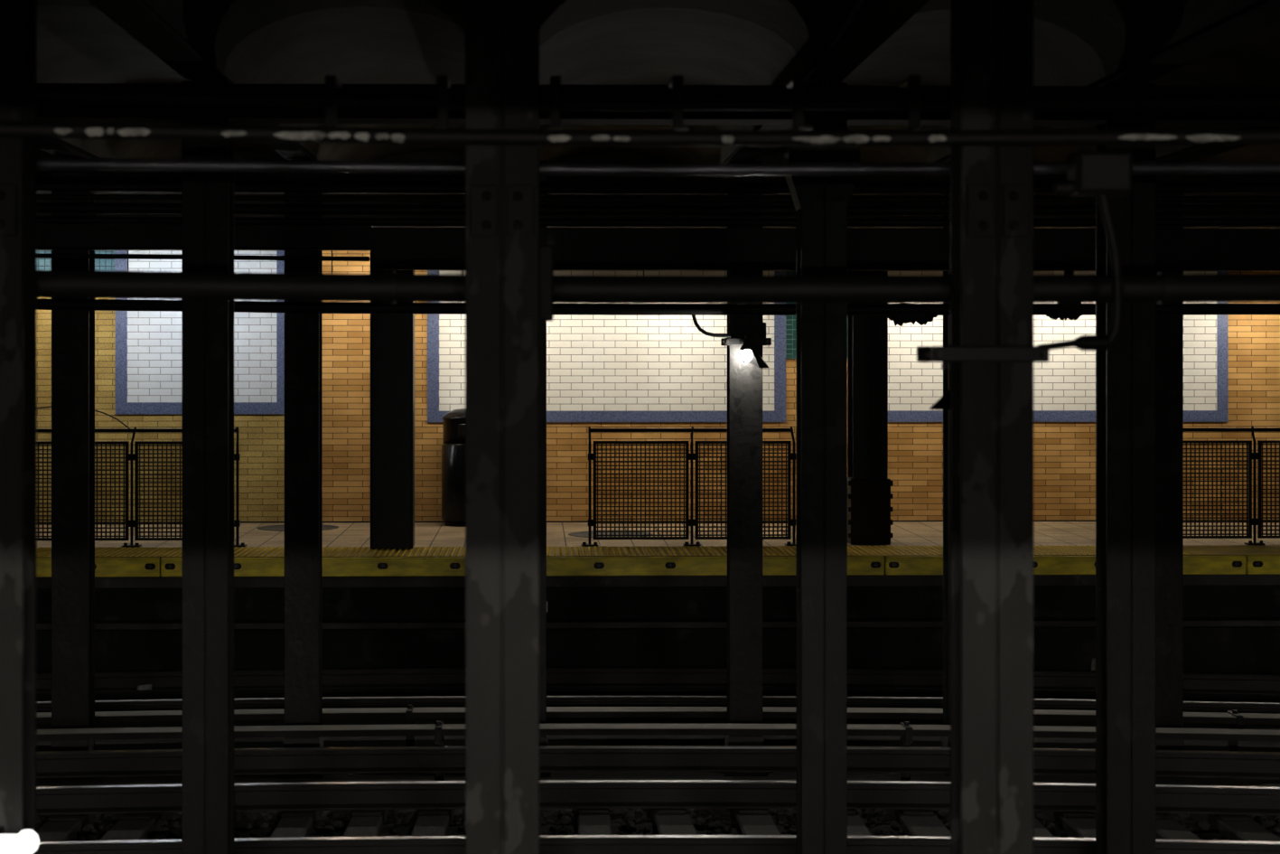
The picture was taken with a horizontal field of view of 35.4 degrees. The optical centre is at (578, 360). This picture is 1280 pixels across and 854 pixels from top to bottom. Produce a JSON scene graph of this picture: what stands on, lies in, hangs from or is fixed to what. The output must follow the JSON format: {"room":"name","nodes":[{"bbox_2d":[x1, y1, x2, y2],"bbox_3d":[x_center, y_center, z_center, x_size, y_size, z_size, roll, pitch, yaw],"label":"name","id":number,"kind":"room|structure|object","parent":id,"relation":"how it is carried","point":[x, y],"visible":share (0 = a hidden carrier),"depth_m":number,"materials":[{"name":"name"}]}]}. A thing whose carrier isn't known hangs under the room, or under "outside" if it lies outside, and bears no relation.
{"room":"metro station","nodes":[
{"label":"metro station","id":0,"kind":"room"},
{"bbox_2d":[36,0,1279,228],"bbox_3d":[0.299,-1.540,12.609,17.127,0.800,16.600,0,0,-1],"label":"ceiling","id":1,"kind":"structure","parent":0,"point":[853,42],"depth_m":11.05,"materials":[{"name":"paint"}]},
{"bbox_2d":[36,83,1279,126],"bbox_3d":[0.290,-1.276,10.013,13.000,0.170,0.230,0,0,-1],"label":"girder","id":2,"kind":"object","parent":1,"relation":"attached to","point":[46,111],"visible":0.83,"depth_m":9.97,"materials":[{"name":"metal"}]},
{"bbox_2d":[36,250,1279,521],"bbox_3d":[0.065,0.185,20.756,17.000,3.150,0.300,0,0,-1],"label":"wall","id":3,"kind":"structure","parent":0,"point":[1064,453],"depth_m":20.60,"materials":[{"name":"orange brick"}]},
{"bbox_2d":[36,250,114,270],"bbox_3d":[-5.232,-1.080,20.488,0.987,0.520,0.010,0,0,-1],"label":"tile band","id":4,"kind":"object","parent":3,"relation":"attached to","point":[42,264],"visible":0.02,"depth_m":20.49,"materials":[{"name":"teal tile"}]},
{"bbox_2d":[115,250,284,413],"bbox_3d":[-3.873,-0.356,20.515,1.722,1.808,0.012,0,0,-1],"label":"tile inset","id":5,"kind":"structure","parent":3,"relation":"attached to","point":[148,343],"depth_m":20.51,"materials":[{"name":"white tile"}]},
{"bbox_2d":[427,270,785,421],"bbox_3d":[0.291,-0.314,20.603,3.688,1.891,0.012,0,0,-1],"label":"tile inset","id":6,"kind":"structure","parent":3,"relation":"attached to","point":[601,368],"depth_m":20.61,"materials":[{"name":"white tile"}]},
{"bbox_2d":[36,519,1279,523],"bbox_3d":[0.069,1.653,20.597,17.000,0.014,0.018,0,0,-1],"label":"baseboard","id":7,"kind":"structure","parent":3,"relation":"attached to","point":[1050,519],"depth_m":20.60,"materials":[{"name":"concrete"}]},
{"bbox_2d":[785,270,795,358],"bbox_3d":[2.564,-0.529,20.651,0.855,1.021,0.010,0,0,-1],"label":"tablet","id":8,"kind":"object","parent":3,"relation":"attached to","point":[790,320],"visible":0.17,"depth_m":20.64,"materials":[{"name":"green tile"}]},
{"bbox_2d":[887,270,1228,421],"bbox_3d":[4.854,-0.314,20.698,3.722,1.891,0.012,0,0,-1],"label":"tile inset","id":9,"kind":"structure","parent":3,"relation":"attached to","point":[1064,386],"depth_m":20.70,"materials":[{"name":"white tile"}]},
{"bbox_2d":[36,690,1279,785],"bbox_3d":[0.282,2.960,10.408,17.000,0.200,14.400,0,0,-1],"label":"tracks","id":10,"kind":"structure","parent":0,"point":[592,739],"depth_m":15.03,"materials":[{"name":"grey metal"}]},
{"bbox_2d":[0,0,36,853],"bbox_3d":[-1.824,0.743,6.236,0.229,4.235,0.194,0,0,-1],"label":"steel column","id":11,"kind":"structure","parent":10,"relation":"on","point":[17,17],"depth_m":6.17,"materials":[{"name":"grey metal"}]},
{"bbox_2d":[0,826,38,853],"bbox_3d":[-1.843,1.447,6.076,0.440,0.072,0.177,0,0,-1],"label":"lamp","id":12,"kind":"object","parent":11,"relation":"attached to","point":[26,841],"visible":1,"depth_m":6.00,"materials":[{"name":"white glass"}]},
{"bbox_2d":[46,169,96,779],"bbox_3d":[-3.484,0.743,13.830,0.300,4.235,0.260,0,0,-1],"label":"steel column","id":13,"kind":"structure","parent":10,"relation":"on","point":[72,331],"depth_m":13.73,"materials":[{"name":"black metal"}]},
{"bbox_2d":[36,252,369,261],"bbox_3d":[-4.211,-0.716,13.665,5.561,0.072,0.032,0,0,-1],"label":"pipe","id":14,"kind":"object","parent":13,"relation":"attached to","point":[38,255],"visible":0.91,"depth_m":13.69,"materials":[{"name":"black metal"}]},
{"bbox_2d":[181,81,233,853],"bbox_3d":[-1.839,0.743,9.964,0.227,4.235,0.200,0,0,-1],"label":"steel column","id":15,"kind":"structure","parent":10,"relation":"on","point":[207,196],"depth_m":9.86,"materials":[{"name":"grey metal"}]},
{"bbox_2d":[279,159,325,777],"bbox_3d":[-1.902,0.743,13.863,0.300,4.235,0.260,0,0,-1],"label":"steel column","id":16,"kind":"structure","parent":10,"relation":"on","point":[303,331],"depth_m":13.76,"materials":[{"name":"black metal"}]},
{"bbox_2d":[465,0,539,853],"bbox_3d":[-0.237,0.743,6.269,0.229,4.235,0.194,0,0,-1],"label":"steel column","id":17,"kind":"structure","parent":10,"relation":"on","point":[502,36],"depth_m":6.20,"materials":[{"name":"grey metal"}]},
{"bbox_2d":[539,235,553,320],"bbox_3d":[-0.102,-0.256,6.274,0.048,0.264,0.110,0,0,-1],"label":"junction box","id":18,"kind":"object","parent":17,"relation":"attached to","point":[546,251],"visible":0.91,"depth_m":6.22,"materials":[{"name":"black metal"}]},
{"bbox_2d":[539,160,551,776],"bbox_3d":[-0.341,0.743,13.896,0.300,4.235,0.260,0,0,-1],"label":"steel column","id":19,"kind":"structure","parent":10,"relation":"on","point":[543,739],"depth_m":13.80,"materials":[{"name":"black metal"}]},
{"bbox_2d":[36,667,1279,694],"bbox_3d":[0.060,2.640,16.446,13.204,0.150,0.723,0,0,0],"label":"rail","id":20,"kind":"object","parent":10,"relation":"on","point":[411,677],"visible":0.52,"depth_m":16.64,"materials":[{"name":"black metal"}]},
{"bbox_2d":[136,683,152,690],"bbox_3d":[-3.567,2.687,16.479,0.123,0.062,0.054,0,0,-1],"label":"drink can","id":21,"kind":"object","parent":20,"relation":"on","point":[147,686],"visible":1,"depth_m":16.46,"materials":[{"name":"metal"}]},
{"bbox_2d":[36,695,1279,725],"bbox_3d":[0.090,2.635,15.006,13.204,0.150,0.723,0,0,0],"label":"rail","id":22,"kind":"object","parent":10,"relation":"on","point":[443,701],"visible":0.33,"depth_m":15.22,"materials":[{"name":"black metal"}]},
{"bbox_2d":[36,783,1279,840],"bbox_3d":[0.158,2.808,11.556,9.200,0.160,3.300,0,0,-1],"label":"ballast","id":23,"kind":"object","parent":10,"relation":"on","point":[552,821],"visible":0.21,"depth_m":12.04,"materials":[{"name":"black gravel"}]},
{"bbox_2d":[36,813,101,840],"bbox_3d":[-3.054,2.782,11.304,0.205,0.176,2.370,0,0,0],"label":"tie","id":24,"kind":"object","parent":23,"relation":"on","point":[63,826],"visible":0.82,"depth_m":11.78,"materials":[{"name":"grey concrete"}]},
{"bbox_2d":[99,812,168,840],"bbox_3d":[-2.633,2.782,11.344,0.219,0.176,2.370,0,0,0],"label":"tie","id":25,"kind":"object","parent":23,"relation":"on","point":[131,826],"visible":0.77,"depth_m":11.77,"materials":[{"name":"grey concrete"}]},
{"bbox_2d":[270,810,321,837],"bbox_3d":[-1.676,2.782,11.415,0.193,0.176,2.370,0,0,-1],"label":"tie","id":26,"kind":"object","parent":23,"relation":"on","point":[292,823],"visible":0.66,"depth_m":11.85,"materials":[{"name":"grey concrete"}]},
{"bbox_2d":[342,809,389,836],"bbox_3d":[-1.262,2.782,11.438,0.192,0.176,2.370,0,0,-1],"label":"tie","id":27,"kind":"object","parent":23,"relation":"on","point":[362,822],"visible":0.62,"depth_m":11.85,"materials":[{"name":"grey concrete"}]},
{"bbox_2d":[411,808,454,835],"bbox_3d":[-0.873,2.782,11.456,0.193,0.176,2.370,0,0,0],"label":"tie","id":28,"kind":"object","parent":23,"relation":"on","point":[428,822],"visible":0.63,"depth_m":11.87,"materials":[{"name":"grey concrete"}]},
{"bbox_2d":[577,808,611,834],"bbox_3d":[0.096,2.782,11.480,0.196,0.176,2.370,0,0,0],"label":"tie","id":29,"kind":"object","parent":23,"relation":"on","point":[590,821],"visible":0.56,"depth_m":11.87,"materials":[{"name":"grey concrete"}]},
{"bbox_2d":[36,779,1279,814],"bbox_3d":[0.155,2.635,11.918,13.204,0.150,0.723,0,0,0],"label":"rail","id":30,"kind":"object","parent":29,"relation":"on","point":[563,793],"visible":0.73,"depth_m":12.14,"materials":[{"name":"black metal"}]},
{"bbox_2d":[36,834,1279,853],"bbox_3d":[0.184,2.635,10.504,13.204,0.150,0.723,0,0,0],"label":"rail","id":31,"kind":"object","parent":29,"relation":"on","point":[548,844],"visible":0.71,"depth_m":10.75,"materials":[{"name":"grey metal"}]},
{"bbox_2d":[36,719,1279,781],"bbox_3d":[0.138,2.598,12.732,13.204,0.524,0.753,0,0,0],"label":"rail","id":32,"kind":"object","parent":23,"relation":"on","point":[906,731],"visible":0.7,"depth_m":12.91,"materials":[{"name":"black metal"}]},
{"bbox_2d":[36,745,1279,778],"bbox_3d":[0.141,2.555,12.603,13.204,0.150,0.723,0,0,0],"label":"rail","id":33,"kind":"object","parent":32,"relation":"attached to","point":[552,758],"visible":0.73,"depth_m":12.82,"materials":[{"name":"metal"}]},
{"bbox_2d":[647,808,697,834],"bbox_3d":[0.585,2.782,11.482,0.218,0.176,2.370,0,0,-2],"label":"tie","id":34,"kind":"object","parent":23,"relation":"on","point":[667,821],"visible":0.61,"depth_m":11.87,"materials":[{"name":"grey concrete"}]},
{"bbox_2d":[727,808,780,834],"bbox_3d":[1.063,2.782,11.478,0.216,0.176,2.370,0,0,-1],"label":"tie","id":35,"kind":"object","parent":23,"relation":"on","point":[748,821],"visible":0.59,"depth_m":11.89,"materials":[{"name":"grey concrete"}]},
{"bbox_2d":[847,808,871,835],"bbox_3d":[1.578,2.782,11.466,0.233,0.176,2.370,0,0,0],"label":"tie","id":36,"kind":"object","parent":23,"relation":"on","point":[856,826],"visible":0.08,"depth_m":11.78,"materials":[{"name":"grey concrete"}]},
{"bbox_2d":[887,809,950,835],"bbox_3d":[2.049,2.782,11.449,0.228,0.176,2.370,0,0,-1],"label":"tie","id":37,"kind":"object","parent":23,"relation":"on","point":[913,822],"visible":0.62,"depth_m":11.87,"materials":[{"name":"grey concrete"}]},
{"bbox_2d":[1033,812,1055,837],"bbox_3d":[2.643,2.782,11.418,0.197,0.176,2.370,0,0,0],"label":"tie","id":38,"kind":"object","parent":23,"relation":"on","point":[1040,830],"visible":0.06,"depth_m":11.64,"materials":[{"name":"grey concrete"}]},
{"bbox_2d":[1041,811,1095,837],"bbox_3d":[3.015,2.782,11.395,0.204,0.176,2.370,0,0,-2],"label":"tie","id":39,"kind":"object","parent":23,"relation":"on","point":[1079,824],"visible":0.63,"depth_m":11.92,"materials":[{"name":"grey concrete"}]},
{"bbox_2d":[1155,812,1201,839],"bbox_3d":[3.469,2.782,11.360,0.198,0.176,2.370,0,0,-1],"label":"tie","id":40,"kind":"object","parent":23,"relation":"on","point":[1166,827],"visible":0.18,"depth_m":11.67,"materials":[{"name":"grey concrete"}]},
{"bbox_2d":[1189,812,1279,840],"bbox_3d":[3.917,2.782,11.320,0.218,0.176,2.370,0,0,-1],"label":"tie","id":41,"kind":"object","parent":23,"relation":"on","point":[1235,826],"visible":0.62,"depth_m":11.78,"materials":[{"name":"grey concrete"}]},
{"bbox_2d":[36,704,1279,750],"bbox_3d":[0.108,2.665,14.132,13.204,0.390,0.773,0,0,0],"label":"rail","id":42,"kind":"object","parent":10,"relation":"on","point":[1236,720],"visible":0.6,"depth_m":14.29,"materials":[{"name":"black metal"}]},
{"bbox_2d":[722,160,768,775],"bbox_3d":[1.153,0.743,13.927,0.300,4.235,0.260,0,0,-1],"label":"steel column","id":43,"kind":"structure","parent":10,"relation":"on","point":[744,379],"depth_m":13.83,"materials":[{"name":"black metal"}]},
{"bbox_2d":[36,180,1279,193],"bbox_3d":[0.453,-1.192,13.742,14.869,0.099,0.068,0,0,-1],"label":"pipe","id":44,"kind":"object","parent":43,"relation":"attached to","point":[41,185],"visible":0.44,"depth_m":13.71,"materials":[{"name":"black metal"}]},
{"bbox_2d":[36,170,1279,196],"bbox_3d":[0.209,-1.230,13.912,13.000,0.140,0.230,0,0,-1],"label":"girder","id":45,"kind":"object","parent":43,"relation":"attached to","point":[41,175],"visible":0.42,"depth_m":13.88,"materials":[{"name":"metal"}]},
{"bbox_2d":[36,202,1279,215],"bbox_3d":[0.453,-1.043,13.742,14.869,0.103,0.074,0,0,-1],"label":"pipe","id":46,"kind":"object","parent":43,"relation":"attached to","point":[41,207],"visible":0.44,"depth_m":13.71,"materials":[{"name":"black metal"}]},
{"bbox_2d":[691,314,771,367],"bbox_3d":[1.049,-0.151,13.818,0.551,0.403,0.495,0,0,-1],"label":"lamp","id":47,"kind":"object","parent":43,"relation":"attached to","point":[751,355],"visible":1,"depth_m":13.72,"materials":[{"name":"black metal"}]},
{"bbox_2d":[739,343,751,349],"bbox_3d":[1.151,-0.095,13.707,0.104,0.042,0.104,0,0,-1],"label":"hood","id":48,"kind":"object","parent":47,"relation":"attached to","point":[745,346],"depth_m":13.68,"materials":[{"name":"black metal"}]},
{"bbox_2d":[371,227,1279,270],"bbox_3d":[3.240,-0.763,13.801,9.304,0.285,0.100,0,0,-1],"label":"trough","id":49,"kind":"object","parent":43,"relation":"attached to","point":[393,248],"visible":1,"depth_m":13.71,"materials":[{"name":"black metal"}]},
{"bbox_2d":[36,298,1279,315],"bbox_3d":[0.451,-0.379,13.713,14.836,0.148,0.092,0,0,-1],"label":"pipe","id":50,"kind":"object","parent":49,"relation":"attached to","point":[42,303],"visible":0.64,"depth_m":13.68,"materials":[{"name":"black metal"}]},
{"bbox_2d":[1046,312,1082,320],"bbox_3d":[3.335,-0.307,13.773,0.274,0.068,0.060,0,0,-1],"label":"clump","id":51,"kind":"object","parent":50,"relation":"attached to","point":[1051,315],"visible":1,"depth_m":13.75,"materials":[{"name":"black metal"}]},
{"bbox_2d":[1057,265,1081,309],"bbox_3d":[3.369,-0.493,13.774,0.156,0.316,0.080,0,0,-1],"label":"bracket","id":52,"kind":"object","parent":49,"relation":"attached to","point":[1067,269],"visible":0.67,"depth_m":13.74,"materials":[{"name":"black metal"}]},
{"bbox_2d":[784,83,859,853],"bbox_3d":[1.214,0.743,10.028,0.352,4.235,0.220,0,0,-1],"label":"steel column","id":53,"kind":"structure","parent":10,"relation":"on","point":[820,202],"depth_m":9.93,"materials":[{"name":"grey metal"}]},
{"bbox_2d":[940,161,950,775],"bbox_3d":[2.673,0.743,13.959,0.300,4.235,0.260,0,0,-1],"label":"steel column","id":54,"kind":"structure","parent":10,"relation":"on","point":[945,740],"depth_m":14.04,"materials":[{"name":"black metal"}]},
{"bbox_2d":[950,0,1033,853],"bbox_3d":[1.300,0.743,6.302,0.226,4.235,0.194,0,0,-1],"label":"steel column","id":55,"kind":"structure","parent":10,"relation":"on","point":[992,41],"depth_m":6.23,"materials":[{"name":"grey metal"}]},
{"bbox_2d":[0,121,1279,145],"bbox_3d":[-0.068,-0.695,6.139,7.190,0.073,0.048,0,0,-1],"label":"pipe","id":56,"kind":"object","parent":55,"relation":"attached to","point":[7,129],"visible":1,"depth_m":6.12,"materials":[{"name":"metal"}]},
{"bbox_2d":[317,74,341,127],"bbox_3d":[-0.784,-0.804,6.330,0.034,0.192,0.410,0,0,-1],"label":"hanger","id":57,"kind":"object","parent":56,"relation":"attached to","point":[331,82],"visible":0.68,"depth_m":6.33,"materials":[{"name":"black metal"}]},
{"bbox_2d":[433,74,450,129],"bbox_3d":[-0.430,-0.805,6.337,0.034,0.193,0.410,0,0,-1],"label":"hanger","id":58,"kind":"object","parent":56,"relation":"attached to","point":[443,83],"visible":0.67,"depth_m":6.34,"materials":[{"name":"black metal"}]},
{"bbox_2d":[668,74,688,130],"bbox_3d":[0.314,-0.807,6.353,0.034,0.193,0.410,0,0,-1],"label":"hanger","id":59,"kind":"object","parent":56,"relation":"attached to","point":[676,82],"visible":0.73,"depth_m":6.36,"materials":[{"name":"black metal"}]},
{"bbox_2d":[785,74,813,130],"bbox_3d":[0.700,-0.808,6.361,0.035,0.194,0.410,0,0,-1],"label":"hanger","id":60,"kind":"object","parent":56,"relation":"attached to","point":[797,81],"visible":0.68,"depth_m":6.36,"materials":[{"name":"black metal"}]},
{"bbox_2d":[897,74,933,130],"bbox_3d":[1.069,-0.809,6.369,0.035,0.194,0.410,0,0,-1],"label":"hanger","id":61,"kind":"object","parent":56,"relation":"attached to","point":[912,82],"visible":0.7,"depth_m":6.37,"materials":[{"name":"black metal"}]},
{"bbox_2d":[36,270,1279,304],"bbox_3d":[-0.071,-0.239,6.450,7.553,0.115,0.106,0,0,-1],"label":"pipe","id":62,"kind":"object","parent":55,"relation":"attached to","point":[387,286],"visible":0.93,"depth_m":6.42,"materials":[{"name":"metal"}]},
{"bbox_2d":[36,158,1279,175],"bbox_3d":[-0.071,-0.626,6.440,7.541,0.062,0.042,0,0,-1],"label":"pipe","id":63,"kind":"object","parent":55,"relation":"attached to","point":[42,163],"visible":0.84,"depth_m":6.43,"materials":[{"name":"grey metal"}]},
{"bbox_2d":[916,345,1048,410],"bbox_3d":[1.269,0.058,6.439,0.370,0.205,0.561,0,0,-1],"label":"lamp","id":64,"kind":"object","parent":55,"relation":"attached to","point":[933,353],"visible":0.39,"depth_m":6.18,"materials":[{"name":"metal"}]},
{"bbox_2d":[1037,194,1122,350],"bbox_3d":[1.556,-0.295,6.230,0.274,0.532,0.053,0,0,-6],"label":"conduit","id":65,"kind":"object","parent":55,"relation":"attached to","point":[1083,342],"visible":0.94,"depth_m":6.22,"materials":[{"name":"metal"}]},
{"bbox_2d":[1053,150,1132,196],"bbox_3d":[1.596,-0.581,6.246,0.232,0.134,0.138,0,0,-1],"label":"junction box","id":66,"kind":"object","parent":65,"relation":"attached to","point":[1089,173],"visible":1,"depth_m":6.18,"materials":[{"name":"paint"}]},
{"bbox_2d":[1089,658,1095,671],"bbox_3d":[4.457,2.680,17.317,0.083,0.222,0.085,0,0,-1],"label":"lump","id":67,"kind":"object","parent":10,"relation":"on","point":[1093,662],"visible":0.38,"depth_m":17.29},
{"bbox_2d":[1095,84,1155,853],"bbox_3d":[2.744,0.743,10.060,0.245,4.235,0.200,0,0,-1],"label":"steel column","id":68,"kind":"structure","parent":10,"relation":"on","point":[1125,371],"depth_m":9.96,"materials":[{"name":"black metal"}]},
{"bbox_2d":[1155,161,1185,749],"bbox_3d":[4.067,0.743,13.988,0.300,4.235,0.260,0,0,-1],"label":"steel column","id":69,"kind":"structure","parent":10,"relation":"on","point":[1169,328],"depth_m":13.89,"materials":[{"name":"black metal"}]},
{"bbox_2d":[36,521,1279,547],"bbox_3d":[0.096,1.720,19.306,17.000,0.120,3.200,0,0,-1],"label":"platform","id":70,"kind":"object","parent":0,"point":[905,533],"visible":0.25,"depth_m":18.95,"materials":[{"name":"beige tile"}]},
{"bbox_2d":[36,426,246,547],"bbox_3d":[-3.973,1.125,17.864,2.022,1.069,0.168,0,0,-1],"label":"barrier","id":71,"kind":"object","parent":70,"relation":"on","point":[131,456],"visible":0.45,"depth_m":17.84,"materials":[{"name":"black metal"}]},
{"bbox_2d":[36,405,130,429],"bbox_3d":[-4.515,0.512,17.919,1.017,0.213,0.012,0,0,-1],"label":"cable","id":72,"kind":"object","parent":71,"relation":"on","point":[51,406],"visible":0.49,"depth_m":17.92,"materials":[{"name":"black metal"}]},
{"bbox_2d":[256,523,338,531],"bbox_3d":[-2.785,1.657,19.909,0.810,0.005,0.810,0,0,-1],"label":"grate","id":73,"kind":"object","parent":70,"relation":"on","point":[275,527],"depth_m":19.83,"materials":[{"name":"metal"}]},
{"bbox_2d":[370,250,414,549],"bbox_3d":[-1.645,0.250,17.779,0.377,2.820,0.366,0,0,-1],"label":"column","id":74,"kind":"structure","parent":70,"relation":"on","point":[392,335],"depth_m":17.60,"materials":[{"name":"black metal"}]},
{"bbox_2d":[441,408,465,526],"bbox_3d":[-1.094,1.071,20.286,0.582,1.178,0.582,0,0,-1],"label":"litter bin","id":75,"kind":"object","parent":70,"relation":"on","point":[453,421],"visible":0.3,"depth_m":20.05,"materials":[{"name":"black plastic"}]},
{"bbox_2d":[568,530,653,537],"bbox_3d":[0.306,1.657,19.154,0.810,0.005,0.810,0,0,-1],"label":"manhole cover","id":76,"kind":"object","parent":70,"relation":"on","point":[584,534],"depth_m":19.11,"materials":[{"name":"metal"}]},
{"bbox_2d":[581,426,795,546],"bbox_3d":[1.015,1.125,17.969,1.979,1.069,0.168,0,0,-1],"label":"barrier","id":77,"kind":"object","parent":70,"relation":"on","point":[691,455],"visible":0.88,"depth_m":17.94,"materials":[{"name":"black metal"}]},
{"bbox_2d":[847,270,893,544],"bbox_3d":[2.634,0.250,18.281,0.405,2.820,0.375,0,0,-1],"label":"column","id":78,"kind":"structure","parent":70,"relation":"on","point":[869,495],"depth_m":18.12,"materials":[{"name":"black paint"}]},
{"bbox_2d":[1183,425,1279,544],"bbox_3d":[6.087,1.125,18.075,2.001,1.069,0.168,0,0,-1],"label":"barrier","id":79,"kind":"object","parent":70,"relation":"on","point":[1254,455],"visible":0.7,"depth_m":18.04,"materials":[{"name":"black metal"}]},
{"bbox_2d":[36,573,1279,693],"bbox_3d":[0.136,2.263,17.367,17.000,1.195,0.680,0,0,-1],"label":"platform face","id":80,"kind":"object","parent":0,"point":[1231,622],"visible":0.54,"depth_m":17.30,"materials":[{"name":"concrete"}]},
{"bbox_2d":[36,557,160,577],"bbox_3d":[-5.034,1.742,16.876,3.011,0.157,0.075,0,0,-1],"label":"board","id":81,"kind":"object","parent":80,"relation":"attached to","point":[104,566],"visible":0.42,"depth_m":16.87,"materials":[{"name":"yellow wood"}]},
{"bbox_2d":[160,557,465,576],"bbox_3d":[-2.000,1.742,16.939,3.034,0.157,0.075,0,0,-1],"label":"board","id":82,"kind":"object","parent":80,"relation":"attached to","point":[170,566],"visible":0.66,"depth_m":16.91,"materials":[{"name":"yellow wood"}]},
{"bbox_2d":[36,544,1279,559],"bbox_3d":[0.135,1.662,17.419,17.000,0.026,0.855,0,0,-1],"label":"tactile strip","id":83,"kind":"object","parent":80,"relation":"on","point":[883,551],"visible":0.6,"depth_m":17.30,"materials":[{"name":"yellow rubber"}]},
{"bbox_2d":[546,556,884,575],"bbox_3d":[1.060,1.742,17.003,3.064,0.157,0.075,0,0,-1],"label":"board","id":84,"kind":"object","parent":80,"relation":"attached to","point":[555,565],"visible":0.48,"depth_m":16.97,"materials":[{"name":"yellow wood"}]},
{"bbox_2d":[884,555,1245,574],"bbox_3d":[4.144,1.742,17.068,3.080,0.157,0.075,0,0,-1],"label":"board","id":85,"kind":"object","parent":80,"relation":"attached to","point":[1042,565],"visible":0.45,"depth_m":17.04,"materials":[{"name":"yellow wood"}]},
{"bbox_2d":[1245,555,1279,574],"bbox_3d":[7.247,1.742,17.133,3.104,0.157,0.075,0,0,-1],"label":"board","id":86,"kind":"object","parent":80,"relation":"attached to","point":[1255,565],"visible":1,"depth_m":17.07,"materials":[{"name":"yellow wood"}]},
{"bbox_2d":[885,312,937,326],"bbox_3d":[2.283,-0.288,13.751,0.361,0.104,0.060,0,0,-1],"label":"clump","id":87,"kind":"object","parent":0,"point":[921,318],"visible":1,"depth_m":13.73,"materials":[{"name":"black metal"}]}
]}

